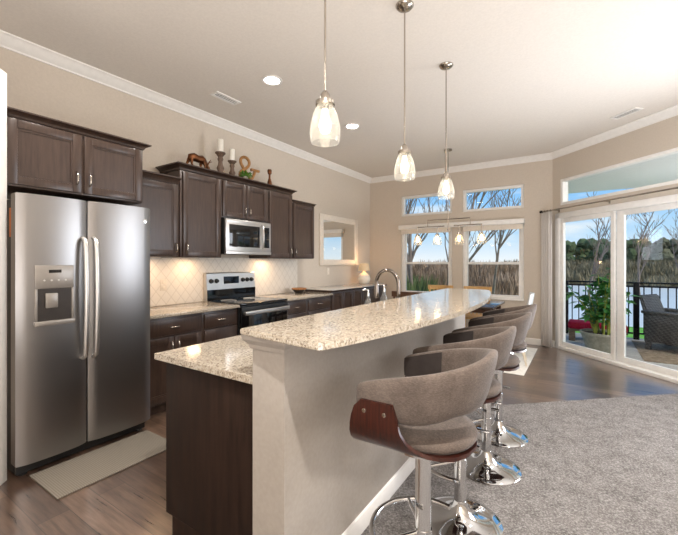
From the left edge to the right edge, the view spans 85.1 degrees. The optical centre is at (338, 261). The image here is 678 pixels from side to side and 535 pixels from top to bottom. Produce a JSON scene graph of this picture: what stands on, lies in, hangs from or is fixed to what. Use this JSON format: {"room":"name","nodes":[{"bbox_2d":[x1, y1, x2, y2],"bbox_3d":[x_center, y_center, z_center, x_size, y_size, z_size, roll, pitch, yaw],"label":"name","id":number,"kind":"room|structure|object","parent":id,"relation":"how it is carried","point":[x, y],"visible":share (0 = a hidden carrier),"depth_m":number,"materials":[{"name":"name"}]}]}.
{"room":"kitchen","nodes":[
{"label":"kitchen","id":0,"kind":"room"},
{"bbox_2d":[0,47,369,306],"bbox_3d":[-2.093,-0.150,3.844,0.158,3.237,10.122,0,0,33],"label":"wall","id":1,"kind":"structure","parent":0,"point":[33,86],"depth_m":4.29,"materials":[{"name":"paint"}]},
{"bbox_2d":[7,106,151,204],"bbox_3d":[-2.173,-0.745,2.923,0.734,0.495,1.005,0,0,33],"label":"upper cabinet","id":2,"kind":"object","parent":1,"relation":"attached to","point":[47,156],"visible":0.96,"depth_m":2.68,"materials":[{"name":"brown wood"}]},
{"bbox_2d":[128,170,180,256],"bbox_3d":[-1.911,-0.455,3.640,0.384,0.805,0.542,0,0,33],"label":"upper cabinet","id":3,"kind":"object","parent":1,"relation":"attached to","point":[160,191],"visible":0.5,"depth_m":3.63,"materials":[{"name":"brown wood"}]},
{"bbox_2d":[160,279,166,290],"bbox_3d":[-1.895,0.251,3.993,0.008,0.120,0.076,0,0,33],"label":"wall outlet","id":4,"kind":"object","parent":1,"relation":"attached to","point":[163,283],"visible":1,"depth_m":3.99,"materials":[{"name":"white plastic"}]},
{"bbox_2d":[163,170,220,257],"bbox_3d":[-1.610,-0.497,4.083,0.399,0.900,0.517,0,0,33],"label":"upper cabinet","id":5,"kind":"object","parent":1,"relation":"attached to","point":[199,194],"visible":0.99,"depth_m":3.97,"materials":[{"name":"brown wood"}]},
{"bbox_2d":[186,153,210,168],"bbox_3d":[-1.550,-1.096,4.085,0.099,0.183,0.300,0,0,33],"label":"deer figurine","id":6,"kind":"object","parent":5,"relation":"on","point":[200,159],"visible":0.89,"depth_m":4.05,"materials":[{"name":"wood"}]},
{"bbox_2d":[215,151,225,171],"bbox_3d":[-1.394,-1.147,4.340,0.118,0.275,0.116,0,0,33],"label":"candle holder","id":7,"kind":"object","parent":5,"relation":"on","point":[220,154],"visible":0.69,"depth_m":4.31,"materials":[{"name":"brown wood"}]},
{"bbox_2d":[217,139,222,150],"bbox_3d":[-1.394,-1.365,4.340,0.069,0.163,0.069,0,0,33],"label":"candle","id":8,"kind":"object","parent":7,"relation":"on","point":[219,141],"visible":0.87,"depth_m":4.31,"materials":[{"name":"wax"}]},
{"bbox_2d":[155,161,296,194],"bbox_3d":[-1.273,-0.979,4.589,0.405,0.060,1.852,0,0,33],"label":"crown molding","id":9,"kind":"structure","parent":5,"relation":"on","point":[174,166],"depth_m":4.17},
{"bbox_2d":[228,160,236,174],"bbox_3d":[-1.298,-1.117,4.487,0.105,0.215,0.104,0,0,33],"label":"candle holder","id":10,"kind":"object","parent":5,"relation":"on","point":[231,162],"visible":0.64,"depth_m":4.46,"materials":[{"name":"brown wood"}]},
{"bbox_2d":[230,148,234,159],"bbox_3d":[-1.298,-1.300,4.487,0.062,0.153,0.061,0,0,33],"label":"candle","id":11,"kind":"object","parent":10,"relation":"on","point":[232,151],"visible":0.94,"depth_m":4.46,"materials":[{"name":"wax"}]},
{"bbox_2d":[238,170,251,177],"bbox_3d":[-1.146,-1.060,4.540,0.179,0.103,0.197,0,0,-10],"label":"greenery","id":12,"kind":"object","parent":5,"relation":"on","point":[244,174],"visible":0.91,"depth_m":4.51,"materials":[{"name":"plant"}]},
{"bbox_2d":[238,156,259,179],"bbox_3d":[-1.160,-1.182,4.769,0.038,0.340,0.346,0,0,33],"label":"ampersand letter","id":13,"kind":"object","parent":5,"relation":"on","point":[241,157],"visible":0.69,"depth_m":4.72,"materials":[{"name":"brown wood"}]},
{"bbox_2d":[267,169,271,183],"bbox_3d":[-0.955,-1.139,5.081,0.075,0.259,0.075,0,0,33],"label":"slim vase","id":14,"kind":"object","parent":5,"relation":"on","point":[269,171],"visible":0.68,"depth_m":5.06,"materials":[{"name":"wood"}]},
{"bbox_2d":[221,179,267,222],"bbox_3d":[-1.264,-0.730,4.610,0.399,0.435,0.737,0,0,33],"label":"upper cabinet","id":15,"kind":"object","parent":1,"relation":"attached to","point":[238,200],"visible":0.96,"depth_m":4.47,"materials":[{"name":"brown wood"}]},
{"bbox_2d":[221,217,270,254],"bbox_3d":[-1.237,-0.299,4.593,0.454,0.418,0.728,0,0,33],"label":"microwave","id":16,"kind":"object","parent":15,"relation":"attached to","point":[238,236],"visible":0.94,"depth_m":4.43,"materials":[{"name":"silver metal"}]},
{"bbox_2d":[249,190,291,258],"bbox_3d":[-0.922,-0.497,5.130,0.399,0.900,0.502,0,0,33],"label":"upper cabinet","id":17,"kind":"object","parent":1,"relation":"attached to","point":[279,204],"visible":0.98,"depth_m":5.04,"materials":[{"name":"brown wood"}]},
{"bbox_2d":[292,199,315,258],"bbox_3d":[-0.638,-0.467,5.575,0.384,0.840,0.546,0,0,33],"label":"upper cabinet","id":18,"kind":"object","parent":1,"relation":"attached to","point":[302,212],"visible":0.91,"depth_m":5.46,"materials":[{"name":"brown wood"}]},
{"bbox_2d":[319,213,357,264],"bbox_3d":[0.018,-0.387,6.895,0.029,0.900,1.280,0,0,33],"label":"wall mirror","id":19,"kind":"object","parent":1,"relation":"attached to","point":[338,236],"visible":1,"depth_m":6.83,"materials":[{"name":"white mirror"}]},
{"bbox_2d":[0,30,677,182],"bbox_3d":[0.699,-1.722,1.917,6.641,0.093,9.972,0,0,33],"label":"trim","id":20,"kind":"structure","parent":1,"relation":"attached to","point":[8,41],"depth_m":4.48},
{"bbox_2d":[0,0,677,177],"bbox_3d":[0.699,-1.844,1.917,7.041,0.150,10.372,0,0,33],"label":"ceiling","id":21,"kind":"structure","parent":0,"point":[526,77],"depth_m":3.25,"materials":[{"name":"paint"}]},
{"bbox_2d":[210,91,240,104],"bbox_3d":[-1.220,-1.762,3.986,0.120,0.011,0.320,0,0,33],"label":"ceiling vent","id":22,"kind":"object","parent":21,"relation":"in","point":[217,94],"visible":1,"depth_m":3.97,"materials":[{"name":"white metal"}]},
{"bbox_2d":[261,75,281,85],"bbox_3d":[-0.652,-1.764,3.594,0.200,0.009,0.200,0,0,33],"label":"recessed light","id":23,"kind":"object","parent":21,"relation":"in","point":[272,80],"visible":1,"depth_m":3.59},
{"bbox_2d":[316,0,334,133],"bbox_3d":[-0.066,-1.167,1.758,0.146,1.203,0.146,0,0,33],"label":"pendant light","id":24,"kind":"object","parent":21,"relation":"hanging from","point":[324,102],"visible":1,"depth_m":1.75,"materials":[{"name":"silver metal"}]},
{"bbox_2d":[344,123,359,128],"bbox_3d":[0.172,-1.764,4.809,0.200,0.009,0.200,0,0,33],"label":"recessed light","id":25,"kind":"object","parent":21,"relation":"in","point":[350,125],"visible":1,"depth_m":4.81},
{"bbox_2d":[396,0,413,173],"bbox_3d":[0.452,-1.167,2.545,0.146,1.203,0.146,0,0,33],"label":"pendant light","id":26,"kind":"object","parent":21,"relation":"hanging from","point":[402,6],"visible":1,"depth_m":2.53,"materials":[{"name":"silver metal"}]},
{"bbox_2d":[416,193,469,242],"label":"chandelier","id":27,"kind":"object","parent":21,"relation":"hanging from","point":[448,219],"depth_m":5.89,"materials":[{"name":"silver metal"}]},
{"bbox_2d":[439,61,452,193],"bbox_3d":[0.964,-1.167,3.322,0.146,1.203,0.146,0,0,33],"label":"pendant light","id":28,"kind":"object","parent":21,"relation":"hanging from","point":[447,65],"visible":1,"depth_m":3.32,"materials":[{"name":"silver metal"}]},
{"bbox_2d":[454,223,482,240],"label":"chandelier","id":29,"kind":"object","parent":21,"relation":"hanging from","point":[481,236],"depth_m":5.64,"materials":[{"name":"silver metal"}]},
{"bbox_2d":[609,107,643,118],"bbox_3d":[3.412,-1.762,4.391,0.120,0.011,0.320,0,0,-12],"label":"ceiling vent","id":30,"kind":"object","parent":21,"relation":"in","point":[635,109],"visible":1,"depth_m":4.38,"materials":[{"name":"white metal"}]},
{"bbox_2d":[0,344,677,534],"bbox_3d":[0.699,1.428,1.917,6.641,0.080,9.972,0,0,33],"label":"floor","id":31,"kind":"structure","parent":0,"point":[132,500],"depth_m":2.32,"materials":[{"name":"brown wood"}]},
{"bbox_2d":[0,69,6,485],"bbox_3d":[-2.050,0.096,2.003,0.025,2.585,0.700,0,0,-12],"label":"trim","id":32,"kind":"structure","parent":31,"relation":"on","point":[3,76],"depth_m":2.31,"materials":[{"name":"paint"}]},
{"bbox_2d":[7,192,149,475],"bbox_3d":[-2.084,0.474,2.881,0.851,1.828,0.872,0,0,33],"label":"refrigerator","id":33,"kind":"object","parent":31,"relation":"on","point":[78,271],"visible":1,"depth_m":2.58,"materials":[{"name":"silver metal"}]},
{"bbox_2d":[9,208,10,236],"bbox_3d":[-2.134,-0.257,2.401,0.045,0.190,0.003,0,0,33],"label":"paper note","id":34,"kind":"object","parent":33,"relation":"attached to","point":[9,208],"visible":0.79,"depth_m":2.40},
{"bbox_2d":[30,430,165,499],"bbox_3d":[-1.607,1.381,2.587,0.430,0.012,0.770,0,0,33],"label":"kitchen mat","id":35,"kind":"object","parent":31,"relation":"on","point":[63,479],"visible":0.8,"depth_m":2.51,"materials":[{"name":"fabric"}]},
{"bbox_2d":[150,313,201,415],"bbox_3d":[-1.773,0.946,3.595,0.664,0.884,0.613,0,0,33],"label":"base cabinet","id":36,"kind":"object","parent":31,"relation":"on","point":[168,333],"visible":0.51,"depth_m":3.36,"materials":[{"name":"brown wood"}]},
{"bbox_2d":[150,302,239,319],"bbox_3d":[-1.650,0.488,3.786,0.643,0.030,1.068,0,0,33],"label":"countertop","id":37,"kind":"structure","parent":36,"relation":"on","point":[156,312],"depth_m":3.74,"materials":[{"name":"stone"}]},
{"bbox_2d":[166,362,252,534],"bbox_3d":[0.071,0.946,2.766,0.688,0.884,2.500,0,0,33],"label":"base cabinet","id":38,"kind":"object","parent":31,"relation":"on","point":[209,417],"visible":0.15,"depth_m":1.72,"materials":[{"name":"wood"}]},
{"bbox_2d":[154,335,252,384],"bbox_3d":[0.051,0.488,2.773,0.727,0.030,2.550,0,0,33],"label":"countertop","id":39,"kind":"structure","parent":38,"relation":"on","point":[231,357],"depth_m":1.83,"materials":[{"name":"stone"}]},
{"bbox_2d":[374,268,399,297],"bbox_3d":[0.381,0.263,3.010,0.252,0.420,0.133,0,0,33],"label":"faucet","id":40,"kind":"object","parent":39,"relation":"on","point":[376,287],"visible":0.59,"depth_m":3.04,"materials":[{"name":"silver metal"}]},
{"bbox_2d":[202,308,236,342],"bbox_3d":[-1.480,0.946,4.041,0.664,0.884,0.451,0,0,33],"label":"base cabinet","id":41,"kind":"object","parent":31,"relation":"on","point":[220,324],"visible":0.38,"depth_m":3.85,"materials":[{"name":"brown wood"}]},
{"bbox_2d":[204,272,289,335],"bbox_3d":[-1.109,0.760,4.536,0.710,1.255,0.768,0,0,33],"label":"stove","id":42,"kind":"object","parent":31,"relation":"on","point":[237,288],"visible":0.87,"depth_m":4.48,"materials":[{"name":"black metal"}]},
{"bbox_2d":[208,296,287,305],"bbox_3d":[-1.105,0.477,4.534,0.580,0.022,0.768,0,0,33],"label":"cooktop","id":43,"kind":"object","parent":42,"relation":"in","point":[237,300],"depth_m":4.45,"materials":[{"name":"black glass"}]},
{"bbox_2d":[287,299,305,318],"bbox_3d":[-0.803,0.946,5.069,0.664,0.884,0.443,0,0,33],"label":"base cabinet","id":44,"kind":"object","parent":31,"relation":"on","point":[297,307],"visible":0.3,"depth_m":4.89,"materials":[{"name":"brown wood"}]},
{"bbox_2d":[259,292,332,300],"bbox_3d":[-0.644,0.488,5.315,0.643,0.030,1.032,0,0,33],"label":"countertop","id":45,"kind":"structure","parent":44,"relation":"on","point":[290,296],"depth_m":5.19,"materials":[{"name":"stone"}]},
{"bbox_2d":[292,287,306,292],"bbox_3d":[-0.603,0.433,5.580,0.230,0.078,0.228,0,0,33],"label":"bowl","id":46,"kind":"object","parent":45,"relation":"on","point":[298,289],"visible":0.98,"depth_m":5.50,"materials":[{"name":"brown wood"}]},
{"bbox_2d":[306,296,330,315],"bbox_3d":[-0.520,0.946,5.499,0.664,0.884,0.583,0,0,33],"label":"base cabinet","id":47,"kind":"object","parent":31,"relation":"on","point":[315,305],"visible":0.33,"depth_m":5.30,"materials":[{"name":"brown wood"}]},
{"bbox_2d":[304,283,386,310],"bbox_3d":[0.146,0.909,6.530,0.644,0.958,1.860,0,0,33],"label":"base cabinet","id":48,"kind":"object","parent":31,"relation":"on","point":[345,295],"visible":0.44,"depth_m":6.15,"materials":[{"name":"wood"}]},
{"bbox_2d":[358,264,369,283],"bbox_3d":[0.486,0.230,7.198,0.250,0.400,0.248,0,0,33],"label":"table lamp","id":49,"kind":"object","parent":48,"relation":"on","point":[363,278],"visible":0.98,"depth_m":7.11,"materials":[{"name":"white ceramic"}]},
{"bbox_2d":[361,393,677,534],"bbox_3d":[1.472,1.381,0.490,3.781,0.014,8.438,0,0,33],"label":"floor","id":50,"kind":"structure","parent":31,"relation":"on","point":[603,466],"depth_m":2.39,"materials":[{"name":"carpet"}]},
{"bbox_2d":[349,348,497,534],"bbox_3d":[0.354,0.846,1.432,0.482,1.055,0.526,0,0,32],"label":"bar stool","id":51,"kind":"object","parent":50,"relation":"on","point":[419,415],"visible":1,"depth_m":1.27,"materials":[{"name":"fabric"}]},
{"bbox_2d":[398,415,478,454],"bbox_3d":[0.336,0.637,1.443,0.393,0.060,0.391,0,0,32],"label":"seat cushion","id":52,"kind":"object","parent":51,"relation":"on","point":[458,435],"depth_m":1.31,"materials":[{"name":"fabric"}]},
{"bbox_2d":[413,326,515,534],"bbox_3d":[0.666,0.846,1.943,0.482,1.055,0.526,0,0,35],"label":"bar stool","id":53,"kind":"object","parent":50,"relation":"on","point":[466,516],"visible":0.58,"depth_m":1.90,"materials":[{"name":"fabric"}]},
{"bbox_2d":[486,378,501,398],"bbox_3d":[0.649,0.637,1.955,0.393,0.060,0.391,0,0,35],"label":"seat cushion","id":54,"kind":"object","parent":53,"relation":"on","point":[495,389],"depth_m":1.82,"materials":[{"name":"fabric"}]},
{"bbox_2d":[452,312,531,485],"bbox_3d":[1.012,0.846,2.459,0.482,1.055,0.526,0,0,32],"label":"bar stool","id":55,"kind":"object","parent":50,"relation":"on","point":[485,466],"visible":0.41,"depth_m":2.40,"materials":[{"name":"metal"}]},
{"bbox_2d":[502,354,519,367],"bbox_3d":[0.994,0.637,2.470,0.393,0.060,0.391,0,0,32],"label":"seat cushion","id":56,"kind":"object","parent":55,"relation":"on","point":[513,361],"depth_m":2.33,"materials":[{"name":"fabric"}]},
{"bbox_2d":[469,304,536,447],"bbox_3d":[1.292,0.846,2.921,0.482,1.055,0.526,0,0,33],"label":"bar stool","id":57,"kind":"object","parent":50,"relation":"on","point":[502,435],"visible":0.24,"depth_m":2.87,"materials":[{"name":"metal"}]},
{"bbox_2d":[512,341,526,349],"bbox_3d":[1.274,0.637,2.933,0.393,0.060,0.391,0,0,33],"label":"seat cushion","id":58,"kind":"object","parent":57,"relation":"on","point":[522,346],"depth_m":2.77,"materials":[{"name":"fabric"}]},
{"bbox_2d":[503,347,536,375],"bbox_3d":[1.674,1.383,5.865,2.470,0.008,1.660,0,0,33],"label":"dining rug","id":59,"kind":"object","parent":31,"relation":"on","point":[530,352],"visible":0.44,"depth_m":5.11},
{"bbox_2d":[392,291,422,298],"bbox_3d":[1.101,0.906,5.550,0.470,0.946,0.517,0,0,33],"label":"dining chair","id":60,"kind":"object","parent":59,"relation":"on","point":[394,293],"visible":0.15,"depth_m":5.35,"materials":[{"name":"brown wood"}]},
{"bbox_2d":[428,285,452,291],"bbox_3d":[1.764,0.906,6.666,0.470,0.946,0.517,0,0,33],"label":"dining chair","id":61,"kind":"object","parent":59,"relation":"on","point":[430,287],"visible":0.19,"depth_m":6.89,"materials":[{"name":"brown wood"}]},
{"bbox_2d":[464,286,491,326],"bbox_3d":[2.315,0.906,6.303,0.470,0.946,0.517,0,0,33],"label":"dining chair","id":62,"kind":"object","parent":59,"relation":"on","point":[467,316],"visible":0.32,"depth_m":6.41,"materials":[{"name":"brown wood"}]},
{"bbox_2d":[471,301,504,312],"bbox_3d":[1.714,1.006,5.971,1.640,0.745,0.940,0,0,33],"label":"dining table","id":63,"kind":"object","parent":59,"relation":"on","point":[490,305],"visible":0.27,"depth_m":5.36,"materials":[{"name":"brown wood"}]},
{"bbox_2d":[522,292,533,365],"bbox_3d":[2.404,0.898,5.103,0.527,0.960,0.450,0,0,26],"label":"shell chair","id":64,"kind":"object","parent":59,"relation":"on","point":[531,294],"visible":0.22,"depth_m":4.89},
{"bbox_2d":[253,314,464,534],"bbox_3d":[0.436,0.841,2.537,0.170,1.095,2.602,0,0,33],"label":"wall","id":65,"kind":"structure","parent":0,"point":[311,476],"depth_m":1.57,"materials":[{"name":"paint"}]},
{"bbox_2d":[241,334,292,353],"bbox_3d":[-0.255,0.321,1.486,0.238,0.055,0.154,0,0,33],"label":"trim","id":66,"kind":"structure","parent":65,"relation":"attached to","point":[255,343],"depth_m":1.43,"materials":[{"name":"paint"}]},
{"bbox_2d":[240,288,490,350],"bbox_3d":[0.592,0.280,2.440,0.603,0.025,2.783,0,0,33],"label":"countertop","id":67,"kind":"structure","parent":65,"relation":"on","point":[371,321],"depth_m":1.68,"materials":[{"name":"stone"}]},
{"bbox_2d":[342,457,414,534],"bbox_3d":[0.513,1.335,2.486,0.014,0.105,2.602,0,0,33],"label":"baseboard","id":68,"kind":"structure","parent":65,"relation":"attached to","point":[362,521],"depth_m":2.05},
{"bbox_2d":[370,159,552,339],"bbox_3d":[2.147,-0.150,7.023,3.448,3.237,0.150,0,0,33],"label":"wall","id":69,"kind":"structure","parent":0,"point":[536,177],"depth_m":6.84,"materials":[{"name":"paint"}]},
{"bbox_2d":[402,227,451,292],"bbox_3d":[1.719,0.003,7.262,1.030,1.330,0.140,0,0,33],"label":"window","id":70,"kind":"structure","parent":69,"relation":"in","point":[404,236],"depth_m":7.48,"materials":[{"name":"white plastic"}]},
{"bbox_2d":[401,227,450,233],"bbox_3d":[1.677,-0.604,7.197,1.000,0.094,0.020,0,0,33],"label":"roller shade","id":71,"kind":"object","parent":70,"relation":"attached to","point":[404,230],"depth_m":7.20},
{"bbox_2d":[402,192,451,216],"bbox_3d":[1.736,-1.122,7.287,1.030,0.410,0.080,0,0,33],"label":"window","id":72,"kind":"structure","parent":69,"relation":"in","point":[404,214],"depth_m":7.29,"materials":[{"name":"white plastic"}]},
{"bbox_2d":[398,218,524,233],"bbox_3d":[2.175,-0.644,6.863,2.290,0.175,0.084,0,0,33],"label":"window valance","id":73,"kind":"object","parent":69,"relation":"attached to","point":[505,224],"visible":1,"depth_m":6.71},
{"bbox_2d":[463,224,523,300],"bbox_3d":[2.739,0.003,6.591,1.022,1.330,0.140,0,0,33],"label":"window","id":74,"kind":"structure","parent":69,"relation":"in","point":[466,262],"depth_m":6.46,"materials":[{"name":"white plastic"}]},
{"bbox_2d":[463,224,522,231],"bbox_3d":[2.697,-0.604,6.526,0.992,0.094,0.020,0,0,33],"label":"roller shade","id":75,"kind":"object","parent":74,"relation":"attached to","point":[485,227],"depth_m":6.52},
{"bbox_2d":[463,184,523,211],"bbox_3d":[2.756,-1.122,6.616,1.022,0.410,0.080,0,0,33],"label":"window","id":76,"kind":"structure","parent":69,"relation":"in","point":[521,186],"depth_m":6.58,"materials":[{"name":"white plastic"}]},
{"bbox_2d":[553,115,677,340],"bbox_3d":[4.034,-0.150,3.808,0.150,3.237,4.600,0,0,-12],"label":"wall","id":77,"kind":"structure","parent":0,"point":[660,136],"depth_m":5.01,"materials":[{"name":"paint"}]},
{"bbox_2d":[524,338,554,346],"bbox_3d":[1.815,1.335,6.540,3.423,0.105,1.022,0,0,33],"label":"baseboard","id":78,"kind":"structure","parent":77,"relation":"attached to","point":[533,341],"depth_m":6.18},
{"bbox_2d":[539,187,677,212],"bbox_3d":[3.641,-0.822,4.934,0.164,0.060,2.465,0,0,-12],"label":"curtain rod","id":79,"kind":"object","parent":77,"relation":"attached to","point":[607,200],"visible":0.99,"depth_m":4.89,"materials":[{"name":"silver metal"}]},
{"bbox_2d":[541,209,551,346],"bbox_3d":[3.361,0.264,5.998,0.051,2.208,0.215,0,0,-12],"label":"curtain","id":80,"kind":"object","parent":79,"relation":"hanging from","point":[546,218],"visible":1,"depth_m":5.96,"materials":[{"name":"fabric"}]},
{"bbox_2d":[555,194,677,383],"bbox_3d":[3.767,0.305,4.958,0.150,2.165,2.110,0,0,-12],"label":"door","id":81,"kind":"structure","parent":77,"relation":"in","point":[618,212],"depth_m":5.01,"materials":[{"name":"white plastic"}]},
{"bbox_2d":[560,147,677,204],"bbox_3d":[3.777,-1.105,4.929,0.100,0.415,1.980,0,0,-12],"label":"window","id":82,"kind":"structure","parent":77,"relation":"in","point":[563,182],"depth_m":5.00,"materials":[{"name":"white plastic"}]},
{"bbox_2d":[560,183,677,212],"bbox_3d":[3.725,-0.839,4.919,0.006,0.117,1.980,0,0,-12],"label":"trim","id":83,"kind":"structure","parent":77,"relation":"attached to","point":[674,191],"depth_m":4.84,"materials":[{"name":"paint"}]},
{"bbox_2d":[568,153,677,193],"bbox_3d":[5.112,-1.427,3.131,6.900,0.170,6.250,0,0,33],"label":"ceiling","id":84,"kind":"structure","parent":0,"point":[663,169],"depth_m":5.88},
{"label":"outside","id":85,"kind":"structure","parent":0,"visible":0},
{"bbox_2d":[569,285,677,327],"bbox_3d":[28.855,2.108,43.860,180.000,0.001,75.000,0,0,33],"label":"lake","id":86,"kind":"structure","parent":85,"point":[672,291],"depth_m":20.66,"materials":[{"name":"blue liquid"}]},
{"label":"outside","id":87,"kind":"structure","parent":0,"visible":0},
{"bbox_2d":[575,326,643,338],"bbox_3d":[6.670,2.128,10.139,60.000,0.240,9.728,0,0,33],"label":"lawn","id":88,"kind":"structure","parent":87,"point":[630,328],"depth_m":10.49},
{"bbox_2d":[406,197,430,286],"bbox_3d":[1.835,-1.356,12.245,2.887,6.735,1.678,0,0,-11],"label":"bare tree","id":89,"kind":"object","parent":88,"relation":"on","point":[410,256],"visible":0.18,"depth_m":12.15,"materials":[{"name":"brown plant"}]},
{"bbox_2d":[406,196,440,274],"bbox_3d":[2.462,-1.115,13.549,2.584,6.248,2.211,0,0,19],"label":"bare tree","id":90,"kind":"object","parent":88,"relation":"on","point":[440,196],"visible":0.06,"depth_m":13.49,"materials":[{"name":"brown plant"}]},
{"bbox_2d":[407,274,447,290],"bbox_3d":[1.948,1.234,12.743,3.629,1.749,3.727,0,0,33],"label":"undergrowth","id":91,"kind":"object","parent":88,"relation":"on","point":[417,286],"visible":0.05,"depth_m":12.01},
{"bbox_2d":[432,192,485,284],"bbox_3d":[4.811,-1.540,14.792,1.778,7.308,3.226,0,0,-25],"label":"bare tree","id":92,"kind":"object","parent":88,"relation":"on","point":[469,197],"visible":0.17,"depth_m":14.69,"materials":[{"name":"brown plant"}]},
{"bbox_2d":[443,190,520,261],"bbox_3d":[4.527,-1.493,11.684,2.169,7.012,3.571,0,0,-34],"label":"bare tree","id":93,"kind":"object","parent":88,"relation":"on","point":[475,196],"visible":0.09,"depth_m":11.49,"materials":[{"name":"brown plant"}]},
{"bbox_2d":[487,188,520,293],"bbox_3d":[6.565,-1.327,13.435,2.667,6.874,2.338,0,0,33],"label":"bare tree","id":94,"kind":"object","parent":88,"relation":"on","point":[501,235],"visible":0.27,"depth_m":14.00,"materials":[{"name":"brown plant"}]},
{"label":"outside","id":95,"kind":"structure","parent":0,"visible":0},
{"bbox_3d":[-3.935,2.748,31.317,39.000,4.475,20.000,0,0,33],"label":"bank","id":96,"kind":"object","parent":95,"visible":0},
{"bbox_2d":[412,259,518,295],"bbox_3d":[3.656,1.090,21.352,13.417,2.897,11.500,0,0,33],"label":"thicket","id":97,"kind":"object","parent":96,"relation":"on","point":[482,275],"visible":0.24,"depth_m":20.14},
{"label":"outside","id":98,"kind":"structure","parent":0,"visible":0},
{"bbox_2d":[566,333,677,369],"bbox_3d":[5.227,1.518,3.624,6.250,0.060,6.600,0,0,33],"label":"porch deck","id":99,"kind":"object","parent":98,"point":[632,352],"depth_m":6.34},
{"bbox_2d":[568,327,627,340],"bbox_3d":[4.836,1.375,6.933,0.900,0.225,0.440,0,0,33],"label":"bench","id":100,"kind":"object","parent":99,"relation":"on","point":[571,331],"visible":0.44,"depth_m":6.97,"materials":[{"name":"brown wood"}]},
{"bbox_2d":[568,319,627,332],"bbox_3d":[4.836,1.198,6.933,0.900,0.130,0.440,0,0,33],"label":"bench cushion","id":101,"kind":"object","parent":100,"relation":"on","point":[573,323],"visible":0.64,"depth_m":6.91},
{"bbox_2d":[566,267,640,352],"bbox_3d":[4.397,0.789,6.254,0.947,1.398,0.927,0,0,-25],"label":"potted plant","id":102,"kind":"object","parent":99,"relation":"on","point":[599,308],"visible":0.75,"depth_m":6.15,"materials":[{"name":"green plant"}]},
{"bbox_2d":[566,280,677,339],"bbox_3d":[7.026,0.938,6.222,5.550,1.100,0.090,0,0,33],"label":"deck railing","id":103,"kind":"object","parent":99,"relation":"on","point":[636,286],"visible":0.44,"depth_m":7.06,"materials":[{"name":"black metal"}]},
{"bbox_2d":[632,340,677,364],"bbox_3d":[6.249,1.482,5.441,2.900,0.012,1.700,0,0,33],"label":"outdoor rug","id":104,"kind":"object","parent":99,"relation":"on","point":[659,353],"visible":1,"depth_m":5.94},
{"bbox_2d":[639,294,677,349],"bbox_3d":[5.628,1.025,6.151,0.770,0.900,0.845,0,0,-25],"label":"wicker armchair","id":105,"kind":"object","parent":104,"relation":"on","point":[660,323],"visible":1,"depth_m":6.13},
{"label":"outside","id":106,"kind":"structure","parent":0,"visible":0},
{"bbox_2d":[586,189,628,295],"bbox_3d":[15.365,-1.057,20.645,2.845,6.547,2.062,0,0,14],"label":"bare tree","id":107,"kind":"object","parent":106,"point":[599,241],"visible":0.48,"depth_m":20.67,"materials":[{"name":"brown plant"}]},
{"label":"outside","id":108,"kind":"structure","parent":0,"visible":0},
{"bbox_2d":[631,210,671,294],"bbox_3d":[18.262,-1.753,21.902,1.980,7.932,2.874,0,0,24],"label":"bare tree","id":109,"kind":"object","parent":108,"point":[647,222],"visible":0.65,"depth_m":21.13,"materials":[{"name":"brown plant"}]},
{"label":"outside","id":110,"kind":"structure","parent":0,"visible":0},
{"bbox_2d":[662,209,677,268],"bbox_3d":[21.337,-1.038,21.779,3.508,6.500,2.266,0,0,43],"label":"bare tree","id":111,"kind":"object","parent":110,"point":[675,235],"visible":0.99,"depth_m":22.40,"materials":[{"name":"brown plant"}]},
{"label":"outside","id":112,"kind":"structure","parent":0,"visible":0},
{"bbox_3d":[27.481,1.258,41.771,120.000,2.299,20.000,0,0,33],"label":"bank","id":113,"kind":"object","parent":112,"visible":0},
{"bbox_2d":[566,240,576,262],"bbox_3d":[28.154,-1.151,45.497,2.010,3.036,1.757,0,0,-29],"label":"tree","id":114,"kind":"object","parent":113,"relation":"on","point":[570,246],"visible":0.53,"depth_m":44.87,"materials":[{"name":"green plant"}]},
{"bbox_2d":[574,238,589,262],"bbox_3d":[31.155,-1.331,47.334,2.029,3.383,2.319,0,0,33],"label":"tree","id":115,"kind":"object","parent":113,"relation":"on","point":[581,251],"visible":0.76,"depth_m":46.85,"materials":[{"name":"green plant"}]},
{"bbox_2d":[502,258,677,286],"bbox_3d":[27.966,0.868,35.168,24.799,2.680,11.434,0,0,33],"label":"reed bed","id":116,"kind":"object","parent":113,"relation":"on","point":[661,271],"visible":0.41,"depth_m":34.64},
{"bbox_2d":[584,238,607,261],"bbox_3d":[30.583,-1.227,43.929,2.443,3.283,2.493,0,0,33],"label":"tree","id":117,"kind":"object","parent":113,"relation":"on","point":[587,243],"visible":0.48,"depth_m":43.44,"materials":[{"name":"green plant"}]},
{"bbox_2d":[605,241,610,260],"bbox_3d":[33.473,-1.234,45.835,2.295,3.140,2.342,0,0,33],"label":"tree","id":118,"kind":"object","parent":113,"relation":"on","point":[608,252],"visible":0.2,"depth_m":45.11,"materials":[{"name":"green plant"}]},
{"bbox_2d":[626,239,640,261],"bbox_3d":[32.944,-1.096,42.342,2.514,3.001,2.253,0,0,33],"label":"tree","id":119,"kind":"object","parent":113,"relation":"on","point":[631,253],"visible":0.47,"depth_m":41.41,"materials":[{"name":"green plant"}]},
{"bbox_2d":[633,239,650,262],"bbox_3d":[35.857,-1.214,44.227,2.424,3.226,2.751,0,0,33],"label":"tree","id":120,"kind":"object","parent":113,"relation":"on","point":[642,247],"visible":0.3,"depth_m":43.22,"materials":[{"name":"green plant"}]},
{"bbox_2d":[648,237,673,262],"bbox_3d":[35.426,-1.184,40.763,2.365,3.018,2.127,0,0,33],"label":"tree","id":121,"kind":"object","parent":113,"relation":"on","point":[659,252],"visible":0.88,"depth_m":40.09,"materials":[{"name":"green plant"}]},
{"bbox_2d":[664,239,677,259],"bbox_3d":[38.469,-1.055,42.669,2.158,3.248,2.251,0,0,33],"label":"tree","id":122,"kind":"object","parent":113,"relation":"on","point":[675,245],"visible":0.27,"depth_m":41.90,"materials":[{"name":"green plant"}]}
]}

